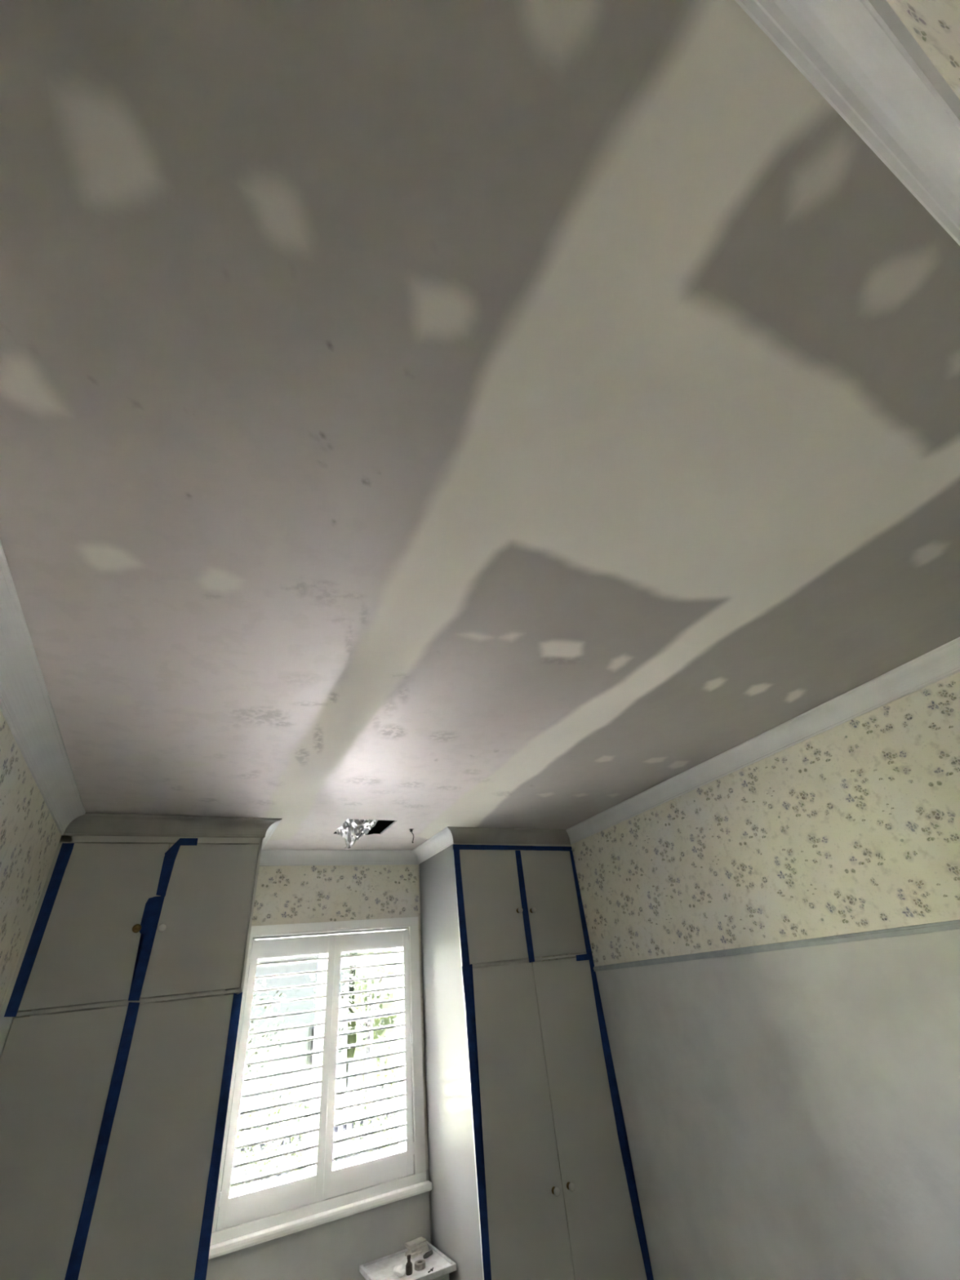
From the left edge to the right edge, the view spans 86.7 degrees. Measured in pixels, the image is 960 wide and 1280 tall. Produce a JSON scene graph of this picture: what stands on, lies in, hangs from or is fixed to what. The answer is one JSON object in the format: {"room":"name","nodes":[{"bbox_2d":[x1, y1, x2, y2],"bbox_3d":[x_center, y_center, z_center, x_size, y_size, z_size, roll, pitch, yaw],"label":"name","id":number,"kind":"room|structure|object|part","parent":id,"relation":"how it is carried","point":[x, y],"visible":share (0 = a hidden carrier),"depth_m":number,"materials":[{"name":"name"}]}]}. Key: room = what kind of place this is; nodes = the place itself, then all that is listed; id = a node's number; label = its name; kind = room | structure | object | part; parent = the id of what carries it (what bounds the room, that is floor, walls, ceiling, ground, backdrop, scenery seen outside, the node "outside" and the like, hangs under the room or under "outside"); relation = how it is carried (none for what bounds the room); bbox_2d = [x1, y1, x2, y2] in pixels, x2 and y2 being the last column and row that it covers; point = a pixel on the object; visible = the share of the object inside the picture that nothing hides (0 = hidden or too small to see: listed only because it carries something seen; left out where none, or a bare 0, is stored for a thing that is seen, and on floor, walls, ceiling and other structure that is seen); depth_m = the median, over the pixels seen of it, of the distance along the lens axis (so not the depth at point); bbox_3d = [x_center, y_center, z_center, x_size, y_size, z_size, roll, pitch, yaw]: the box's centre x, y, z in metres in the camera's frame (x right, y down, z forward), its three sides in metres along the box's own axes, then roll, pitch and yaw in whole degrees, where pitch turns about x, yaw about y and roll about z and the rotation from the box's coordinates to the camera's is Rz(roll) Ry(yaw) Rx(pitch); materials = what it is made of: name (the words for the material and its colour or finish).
{"room":"bedroom","nodes":[
{"label":"bedroom","id":0,"kind":"room"},
{"bbox_2d":[0,709,61,1039],"bbox_3d":[-1.532,1.335,0.981,0.121,3.000,4.855,12,-38,-26],"label":"wall","id":1,"kind":"structure","parent":0,"point":[30,837],"depth_m":2.19,"materials":[{"name":"paper"}]},
{"bbox_2d":[0,540,85,835],"bbox_3d":[-1.390,0.020,1.486,0.090,0.104,3.795,12,-38,-26],"label":"trim","id":2,"kind":"structure","parent":1,"relation":"attached to","point":[25,704],"depth_m":1.81,"materials":[{"name":"paint"}]},
{"bbox_2d":[333,820,413,835],"bbox_3d":[-0.084,0.235,2.745,3.805,0.620,4.855,12,-38,-26],"label":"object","id":3,"kind":"structure","parent":0,"point":[380,825],"depth_m":4.01,"materials":[{"name":"grey"}]},
{"bbox_2d":[205,848,542,1279],"bbox_3d":[-0.975,2.913,3.424,3.795,3.000,0.210,12,-38,-26],"label":"wall","id":4,"kind":"structure","parent":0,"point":[335,1250],"depth_m":3.75,"materials":[{"name":"paper"}]},
{"bbox_2d":[208,916,432,1259],"bbox_3d":[-1.044,2.826,3.486,1.381,1.570,0.230,12,-38,-26],"label":"window","id":5,"kind":"structure","parent":4,"relation":"attached to","point":[233,1238],"depth_m":3.36,"materials":[{"name":"white paint"}]},
{"bbox_2d":[215,934,335,1231],"bbox_3d":[-1.281,2.745,3.323,0.586,1.391,0.089,12,-38,-26],"label":"shutter panel","id":6,"kind":"object","parent":5,"relation":"attached to","point":[248,1206],"visible":1,"depth_m":3.18,"materials":[{"name":"white paint"}]},
{"bbox_3d":[-1.213,3.272,2.970,0.484,0.116,0.024,12,-38,-26],"label":"rail","id":7,"kind":"part","parent":6,"relation":"part of","materials":[{"name":"white paint"}]},
{"bbox_3d":[-1.343,2.220,3.679,0.484,0.116,0.024,12,-38,-26],"label":"rail","id":8,"kind":"part","parent":6,"relation":"part of","materials":[{"name":"white paint"}]},
{"bbox_3d":[-0.964,3.433,3.067,1.381,0.086,0.210,12,-38,-26],"label":"sill","id":9,"kind":"part","parent":5,"relation":"part of","materials":[{"name":"white paint"}]},
{"bbox_3d":[-1.061,2.841,3.514,1.175,1.425,0.160,12,-38,-26],"label":"frame","id":10,"kind":"part","parent":5,"relation":"part of","materials":[{"name":"white wood"}]},
{"bbox_2d":[322,929,414,1199],"bbox_3d":[-0.761,2.852,3.578,0.588,1.391,0.089,12,-38,-26],"label":"shutter panel","id":11,"kind":"object","parent":5,"relation":"attached to","point":[348,1179],"visible":1,"depth_m":3.44,"materials":[{"name":"white paint"}]},
{"bbox_3d":[-0.700,3.377,3.222,0.486,0.116,0.024,12,-38,-26],"label":"rail","id":12,"kind":"part","parent":11,"relation":"part of","materials":[{"name":"white paint"}]},
{"bbox_3d":[-0.830,2.325,3.931,0.486,0.116,0.024,12,-38,-26],"label":"rail","id":13,"kind":"part","parent":11,"relation":"part of","materials":[{"name":"white paint"}]},
{"bbox_2d":[0,0,959,849],"bbox_3d":[-0.041,0.516,2.557,3.780,0.001,4.809,12,-38,-26],"label":"ceiling","id":14,"kind":"structure","parent":0,"point":[429,417],"depth_m":1.06,"materials":[{"name":"grey paint"}]},
{"bbox_2d":[335,818,377,848],"bbox_3d":[-0.864,1.349,3.607,0.280,0.189,0.366,12,-38,-26],"label":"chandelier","id":15,"kind":"object","parent":14,"relation":"hanging from","point":[352,830],"visible":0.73,"depth_m":3.62,"materials":[{"name":"white"}]},
{"bbox_2d":[349,818,397,834],"bbox_3d":[-0.825,1.333,3.639,0.384,0.013,0.392,12,-38,-26],"label":"trim","id":16,"kind":"structure","parent":14,"relation":"attached to","point":[393,823],"depth_m":3.71,"materials":[{"name":"paint"}]},
{"bbox_2d":[542,671,959,1279],"bbox_3d":[1.648,1.992,2.540,0.121,3.000,4.861,11,-38,-24],"label":"wall","id":17,"kind":"structure","parent":0,"point":[792,1113],"depth_m":2.56,"materials":[{"name":"paper"}]},
{"bbox_2d":[565,636,959,844],"bbox_3d":[1.575,0.661,2.983,0.090,0.104,3.887,11,-38,-24],"label":"trim","id":18,"kind":"structure","parent":17,"relation":"attached to","point":[942,662],"depth_m":2.76,"materials":[{"name":"paint"}]},
{"bbox_2d":[592,919,959,971],"bbox_3d":[1.710,1.456,2.469,0.028,0.036,3.888,11,-38,-24],"label":"trim","id":19,"kind":"structure","parent":17,"relation":"attached to","point":[954,924],"depth_m":2.57,"materials":[{"name":"white wood"}]},
{"bbox_2d":[886,0,959,99],"bbox_3d":[1.153,0.399,0.085,3.745,3.000,0.121,12,-38,-26],"label":"wall","id":20,"kind":"structure","parent":0,"point":[935,24],"depth_m":0.58,"materials":[{"name":"paper"}]},
{"bbox_2d":[734,0,959,245],"bbox_3d":[0.931,-0.672,0.883,3.414,0.109,0.070,12,-38,-26],"label":"trim","id":21,"kind":"structure","parent":20,"relation":"attached to","point":[860,55],"depth_m":0.69,"materials":[{"name":"paint"}]},
{"bbox_3d":[0.271,2.953,0.925,3.845,0.100,4.855,12,-38,-26],"label":"floor","id":22,"kind":"structure","parent":0,"visible":0},
{"bbox_2d":[0,835,262,1279],"bbox_3d":[-1.875,2.485,2.531,1.033,2.898,0.866,12,-38,-26],"label":"wardrobe","id":23,"kind":"object","parent":22,"relation":"on","point":[57,1062],"visible":0.98,"depth_m":2.43,"materials":[{"name":"grey paint"}]},
{"bbox_2d":[4,843,74,1017],"bbox_3d":[-2.209,1.427,2.565,0.055,0.770,0.001,12,-38,-26],"label":"tape","id":24,"kind":"object","parent":23,"relation":"attached to","point":[66,849],"visible":1,"depth_m":2.55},
{"bbox_3d":[-1.861,2.576,1.939,0.467,1.885,0.018,12,-38,-26],"label":"door","id":25,"kind":"part","parent":23,"relation":"part of","materials":[{"name":"grey paint"}]},
{"bbox_3d":[-1.998,1.468,2.685,0.467,0.749,0.018,12,-38,-26],"label":"door","id":26,"kind":"part","parent":23,"relation":"part of","materials":[{"name":"grey paint"}]},
{"bbox_2d":[64,1002,139,1279],"bbox_3d":[-1.695,2.209,2.307,0.051,0.932,0.001,12,-38,-26],"label":"tape","id":27,"kind":"object","parent":23,"relation":"attached to","point":[82,1233],"visible":1,"depth_m":2.27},
{"bbox_3d":[-1.824,1.534,2.703,0.042,0.042,0.046,12,-38,-26],"label":"knob","id":28,"kind":"part","parent":23,"relation":"part of","materials":[{"name":"gold metal"}]},
{"bbox_2d":[128,895,164,1000],"bbox_3d":[-1.776,1.622,2.694,0.085,0.480,0.001,12,-38,-26],"label":"tape","id":29,"kind":"object","parent":23,"relation":"attached to","point":[153,905],"visible":0.99,"depth_m":2.71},
{"bbox_3d":[-1.436,2.664,2.147,0.486,1.885,0.018,12,-38,-26],"label":"door","id":30,"kind":"part","parent":23,"relation":"part of","materials":[{"name":"grey paint"}]},
{"bbox_3d":[-1.720,1.559,2.752,0.039,0.039,0.046,12,-38,-26],"label":"knob","id":31,"kind":"part","parent":23,"relation":"part of","materials":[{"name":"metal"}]},
{"bbox_2d":[155,847,179,896],"bbox_3d":[-1.790,1.314,2.921,0.071,0.291,0.001,12,-38,-26],"label":"tape","id":32,"kind":"object","parent":23,"relation":"attached to","point":[167,864],"visible":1,"depth_m":2.90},
{"bbox_2d":[62,812,281,837],"bbox_3d":[-1.782,1.105,3.025,1.125,0.104,0.090,12,-38,-26],"label":"trim","id":33,"kind":"structure","parent":23,"relation":"attached to","point":[88,824],"depth_m":3.00,"materials":[{"name":"paint"}]},
{"bbox_2d":[164,838,197,859],"bbox_3d":[-1.762,1.231,2.999,0.158,0.121,0.001,12,-38,-26],"label":"tape","id":34,"kind":"object","parent":23,"relation":"attached to","point":[181,842],"visible":1,"depth_m":3.01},
{"bbox_3d":[-1.573,1.556,2.893,0.486,0.749,0.018,12,-38,-26],"label":"door","id":35,"kind":"part","parent":23,"relation":"part of","materials":[{"name":"grey paint"}]},
{"bbox_2d":[194,991,242,1279],"bbox_3d":[-1.264,2.348,2.482,0.048,1.039,0.001,12,-38,-26],"label":"tape","id":36,"kind":"object","parent":23,"relation":"attached to","point":[202,1262],"visible":1,"depth_m":2.43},
{"bbox_3d":[-1.444,2.596,2.776,0.020,2.898,0.796,12,-38,-26],"label":"panel","id":37,"kind":"part","parent":23,"relation":"part of","materials":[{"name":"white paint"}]},
{"bbox_2d":[261,819,281,850],"bbox_3d":[-1.513,1.419,3.540,0.090,0.104,0.910,12,-38,-26],"label":"trim","id":38,"kind":"structure","parent":23,"relation":"attached to","point":[270,830],"depth_m":3.44,"materials":[{"name":"paint"}]},
{"bbox_2d":[359,1241,456,1279],"bbox_3d":[-0.387,3.842,2.756,0.433,0.604,0.432,12,-38,-26],"label":"side table","id":39,"kind":"object","parent":22,"relation":"on","point":[381,1268],"visible":0.82,"depth_m":2.92,"materials":[{"name":"grey wood"}]},
{"bbox_2d":[392,1264,404,1276],"bbox_3d":[-0.456,3.530,2.847,0.065,0.042,0.073,12,-38,-26],"label":"crumpled paper","id":40,"kind":"object","parent":39,"relation":"on","point":[398,1270],"visible":1,"depth_m":2.83,"materials":[{"name":"white paper"}]},
{"bbox_2d":[405,1254,412,1275],"bbox_3d":[-0.400,3.515,2.862,0.038,0.071,0.038,12,-38,-26],"label":"bottle","id":41,"kind":"object","parent":39,"relation":"on","point":[409,1264],"visible":1,"depth_m":2.85,"materials":[{"name":"black glass"}]},
{"bbox_2d":[404,1247,429,1258],"bbox_3d":[-0.379,3.678,3.059,0.125,0.016,0.080,21,-43,-35],"label":"folded paper","id":42,"kind":"object","parent":39,"relation":"on","point":[420,1252],"visible":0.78,"depth_m":3.04,"materials":[{"name":"beige paper"}]},
{"bbox_2d":[407,1243,427,1253],"bbox_3d":[-0.376,3.668,3.075,0.108,0.018,0.070,11,-38,-25],"label":"folded paper","id":43,"kind":"object","parent":42,"relation":"on","point":[424,1246],"visible":0.64,"depth_m":3.05,"materials":[{"name":"beige paper"}]},
{"bbox_2d":[404,1236,427,1249],"bbox_3d":[-0.387,3.650,3.078,0.118,0.015,0.074,17,-41,-32],"label":"folded paper","id":44,"kind":"object","parent":43,"relation":"on","point":[418,1242],"visible":1,"depth_m":3.07,"materials":[{"name":"beige paper"}]},
{"bbox_2d":[414,1259,425,1271],"bbox_3d":[-0.342,3.559,2.895,0.062,0.024,0.062,12,-38,-26],"label":"tape roll","id":45,"kind":"object","parent":39,"relation":"on","point":[420,1264],"visible":1,"depth_m":2.88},
{"bbox_2d":[422,1249,432,1258],"bbox_3d":[-0.307,3.628,3.002,0.021,0.021,0.065,-30,-40,30],"label":"stopper","id":46,"kind":"object","parent":39,"relation":"on","point":[429,1253],"visible":1,"depth_m":3.00,"materials":[{"name":"plastic"}]},
{"bbox_2d":[418,843,653,1279],"bbox_3d":[0.272,2.956,3.626,1.107,2.898,0.776,12,-38,-26],"label":"wardrobe","id":47,"kind":"object","parent":22,"relation":"on","point":[558,1201],"visible":0.99,"depth_m":3.31,"materials":[{"name":"grey paint"}]},
{"bbox_2d":[412,826,453,864],"bbox_3d":[-0.391,1.679,4.133,0.090,0.104,0.820,12,-38,-26],"label":"trim","id":48,"kind":"structure","parent":47,"relation":"attached to","point":[443,839],"depth_m":4.12,"materials":[{"name":"paint"}]},
{"bbox_3d":[-0.224,2.876,3.416,0.020,2.898,0.706,12,-38,-26],"label":"panel","id":49,"kind":"part","parent":47,"relation":"part of","materials":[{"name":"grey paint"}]},
{"bbox_2d":[453,849,470,969],"bbox_3d":[-0.135,1.917,3.661,0.063,0.775,0.001,12,-38,-26],"label":"tape","id":50,"kind":"object","parent":47,"relation":"attached to","point":[462,922],"visible":1,"depth_m":3.64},
{"bbox_2d":[462,964,491,1279],"bbox_3d":[-0.016,2.799,3.075,0.080,1.419,0.001,12,-38,-26],"label":"tape","id":51,"kind":"object","parent":47,"relation":"attached to","point":[468,979],"visible":1,"depth_m":3.05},
{"bbox_3d":[0.102,1.959,3.799,0.515,0.750,0.018,12,-38,-26],"label":"door","id":52,"kind":"part","parent":47,"relation":"part of","materials":[{"name":"grey paint"}]},
{"bbox_2d":[447,826,570,844],"bbox_3d":[0.267,1.585,4.114,1.201,0.104,0.090,12,-38,-26],"label":"trim","id":53,"kind":"structure","parent":47,"relation":"attached to","point":[460,834],"depth_m":4.10,"materials":[{"name":"paint"}]},
{"bbox_2d":[453,844,571,851],"bbox_3d":[0.293,1.683,4.116,1.133,0.047,0.001,12,-38,-26],"label":"tape","id":54,"kind":"object","parent":47,"relation":"attached to","point":[455,846],"visible":1,"depth_m":4.08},
{"bbox_3d":[0.299,2.033,3.825,0.039,0.039,0.046,12,-38,-26],"label":"knob","id":55,"kind":"part","parent":47,"relation":"part of","materials":[{"name":"gold metal"}]},
{"bbox_3d":[0.240,3.067,3.053,0.515,1.884,0.018,12,-38,-26],"label":"door","id":56,"kind":"part","parent":47,"relation":"part of","materials":[{"name":"grey paint"}]},
{"bbox_2d":[515,850,534,962],"bbox_3d":[0.340,2.015,3.893,0.059,0.769,0.001,12,-38,-26],"label":"tape","id":57,"kind":"object","parent":47,"relation":"attached to","point":[518,859],"visible":1,"depth_m":3.88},
{"bbox_3d":[0.405,2.059,3.874,0.039,0.039,0.046,12,-38,-26],"label":"knob","id":58,"kind":"part","parent":47,"relation":"part of","materials":[{"name":"gold metal"}]},
{"bbox_3d":[0.561,2.054,4.024,0.515,0.750,0.018,12,-38,-26],"label":"door","id":59,"kind":"part","parent":47,"relation":"part of","materials":[{"name":"grey paint"}]},
{"bbox_3d":[0.448,3.254,3.001,0.039,0.039,0.046,12,-38,-26],"label":"knob","id":60,"kind":"part","parent":47,"relation":"part of","materials":[{"name":"gold metal"}]},
{"bbox_3d":[0.544,3.275,3.047,0.039,0.039,0.046,12,-38,-26],"label":"knob","id":61,"kind":"part","parent":47,"relation":"part of","materials":[{"name":"gold metal"}]},
{"bbox_2d":[569,850,592,958],"bbox_3d":[0.817,2.120,4.122,0.080,0.789,0.001,12,-38,-26],"label":"tape","id":62,"kind":"object","parent":47,"relation":"attached to","point":[587,942],"visible":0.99,"depth_m":4.08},
{"bbox_2d":[576,953,590,960],"bbox_3d":[0.783,2.418,3.874,0.130,0.042,0.001,12,-38,-26],"label":"tape","id":63,"kind":"object","parent":47,"relation":"attached to","point":[582,957],"visible":1,"depth_m":3.88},
{"bbox_3d":[0.699,3.162,3.278,0.515,1.884,0.018,12,-38,-26],"label":"door","id":64,"kind":"part","parent":47,"relation":"part of","materials":[{"name":"grey paint"}]},
{"bbox_2d":[589,957,653,1279],"bbox_3d":[0.922,3.099,3.455,0.086,1.663,0.001,12,-38,-26],"label":"tape","id":65,"kind":"object","parent":47,"relation":"attached to","point":[620,1122],"visible":1,"depth_m":3.36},
{"label":"outside","id":66,"kind":"structure","parent":0,"visible":0},
{"bbox_2d":[241,1084,395,1142],"bbox_3d":[-12.542,22.874,27.497,70.000,0.090,45.000,12,-38,-26],"label":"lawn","id":67,"kind":"structure","parent":66,"point":[243,1139],"depth_m":12.17,"materials":[{"name":"plant"}]},
{"bbox_2d":[242,951,350,1124],"bbox_3d":[-10.028,10.395,14.573,11.700,5.600,8.000,12,-38,-26],"label":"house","id":68,"kind":"structure","parent":67,"relation":"on","point":[310,966],"depth_m":13.29,"materials":[{"name":"white"}]},
{"bbox_2d":[345,947,397,1088],"bbox_3d":[-2.390,11.693,18.210,4.890,5.938,1.797,12,-38,-26],"label":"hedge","id":69,"kind":"object","parent":67,"relation":"on","point":[355,1052],"visible":0.06,"depth_m":16.30,"materials":[{"name":"green plant"}]},
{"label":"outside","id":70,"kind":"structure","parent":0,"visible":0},
{"bbox_2d":[228,1119,398,1197],"bbox_3d":[-1.127,9.551,9.827,70.000,0.096,4.800,12,-38,-26],"label":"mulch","id":71,"kind":"object","parent":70,"point":[361,1157],"depth_m":8.64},
{"bbox_2d":[243,979,291,1076],"bbox_3d":[-5.093,8.706,10.546,2.252,2.904,2.175,12,-38,-26],"label":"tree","id":72,"kind":"object","parent":71,"relation":"on","point":[268,1010],"visible":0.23,"depth_m":10.93,"materials":[{"name":"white plant"}]},
{"bbox_3d":[-4.997,8.662,10.242,1.525,2.619,0.935,12,-38,-26],"label":"stem","id":73,"kind":"part","parent":72,"relation":"part of","materials":[{"name":"plant"}]},
{"bbox_2d":[230,1082,309,1192],"bbox_3d":[-3.047,7.336,7.457,1.520,1.312,1.476,12,-38,-26],"label":"bush","id":74,"kind":"object","parent":71,"relation":"on","point":[275,1145],"visible":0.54,"depth_m":7.39,"materials":[{"name":"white plant"}]},
{"bbox_3d":[-2.882,7.361,7.345,0.751,1.114,0.998,-29,-39,29],"label":"stem","id":75,"kind":"part","parent":74,"relation":"part of","materials":[{"name":"plant"}]},
{"bbox_2d":[230,1054,398,1188],"bbox_3d":[-2.253,8.374,9.155,9.000,1.320,0.080,12,-38,-26],"label":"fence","id":76,"kind":"object","parent":71,"relation":"on","point":[339,1130],"visible":0.09,"depth_m":8.88,"materials":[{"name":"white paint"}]},
{"bbox_3d":[-2.233,8.605,9.015,9.000,0.080,0.050,12,-38,-26],"label":"fence rail","id":77,"kind":"part","parent":76,"relation":"part of","materials":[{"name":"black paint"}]},
{"bbox_3d":[-2.304,8.028,9.404,9.000,0.080,0.050,12,-38,-26],"label":"fence rail","id":78,"kind":"part","parent":76,"relation":"part of","materials":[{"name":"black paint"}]},
{"bbox_2d":[309,947,397,1136],"bbox_3d":[-2.437,8.205,10.856,2.569,3.532,2.600,12,-38,-26],"label":"tree","id":79,"kind":"object","parent":71,"relation":"on","point":[368,1024],"visible":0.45,"depth_m":10.87,"materials":[{"name":"green plant"}]},
{"bbox_3d":[-2.385,8.379,10.743,1.737,3.108,1.828,12,-38,-26],"label":"stem","id":80,"kind":"part","parent":79,"relation":"part of","materials":[{"name":"plant"}]},
{"bbox_2d":[351,1049,398,1158],"bbox_3d":[-1.172,7.520,8.257,1.736,1.514,1.840,12,-38,-26],"label":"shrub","id":81,"kind":"object","parent":71,"relation":"on","point":[365,1126],"visible":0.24,"depth_m":8.03,"materials":[{"name":"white plant"}]},
{"bbox_3d":[-1.084,7.502,8.100,1.183,1.352,0.826,12,-38,-26],"label":"stem","id":82,"kind":"part","parent":81,"relation":"part of","materials":[{"name":"plant"}]},
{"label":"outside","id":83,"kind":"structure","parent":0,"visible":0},
{"bbox_3d":[14.778,9.539,12.740,39.400,0.100,5.660,12,-38,-26],"label":"paving","id":84,"kind":"object","parent":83,"visible":0},
{"bbox_2d":[278,1175,305,1184],"bbox_3d":[-2.406,7.212,6.537,0.400,0.360,0.400,12,-38,-26],"label":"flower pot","id":85,"kind":"object","parent":84,"relation":"on","point":[303,1176],"visible":0.07,"depth_m":6.75,"materials":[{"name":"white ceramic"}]},
{"bbox_2d":[312,954,397,1026],"bbox_3d":[-1.103,6.114,7.298,2.600,2.750,0.110,12,-38,-26],"label":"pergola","id":86,"kind":"object","parent":84,"relation":"on","point":[386,958],"visible":0.18,"depth_m":7.63,"materials":[{"name":"white paint"}]}
]}

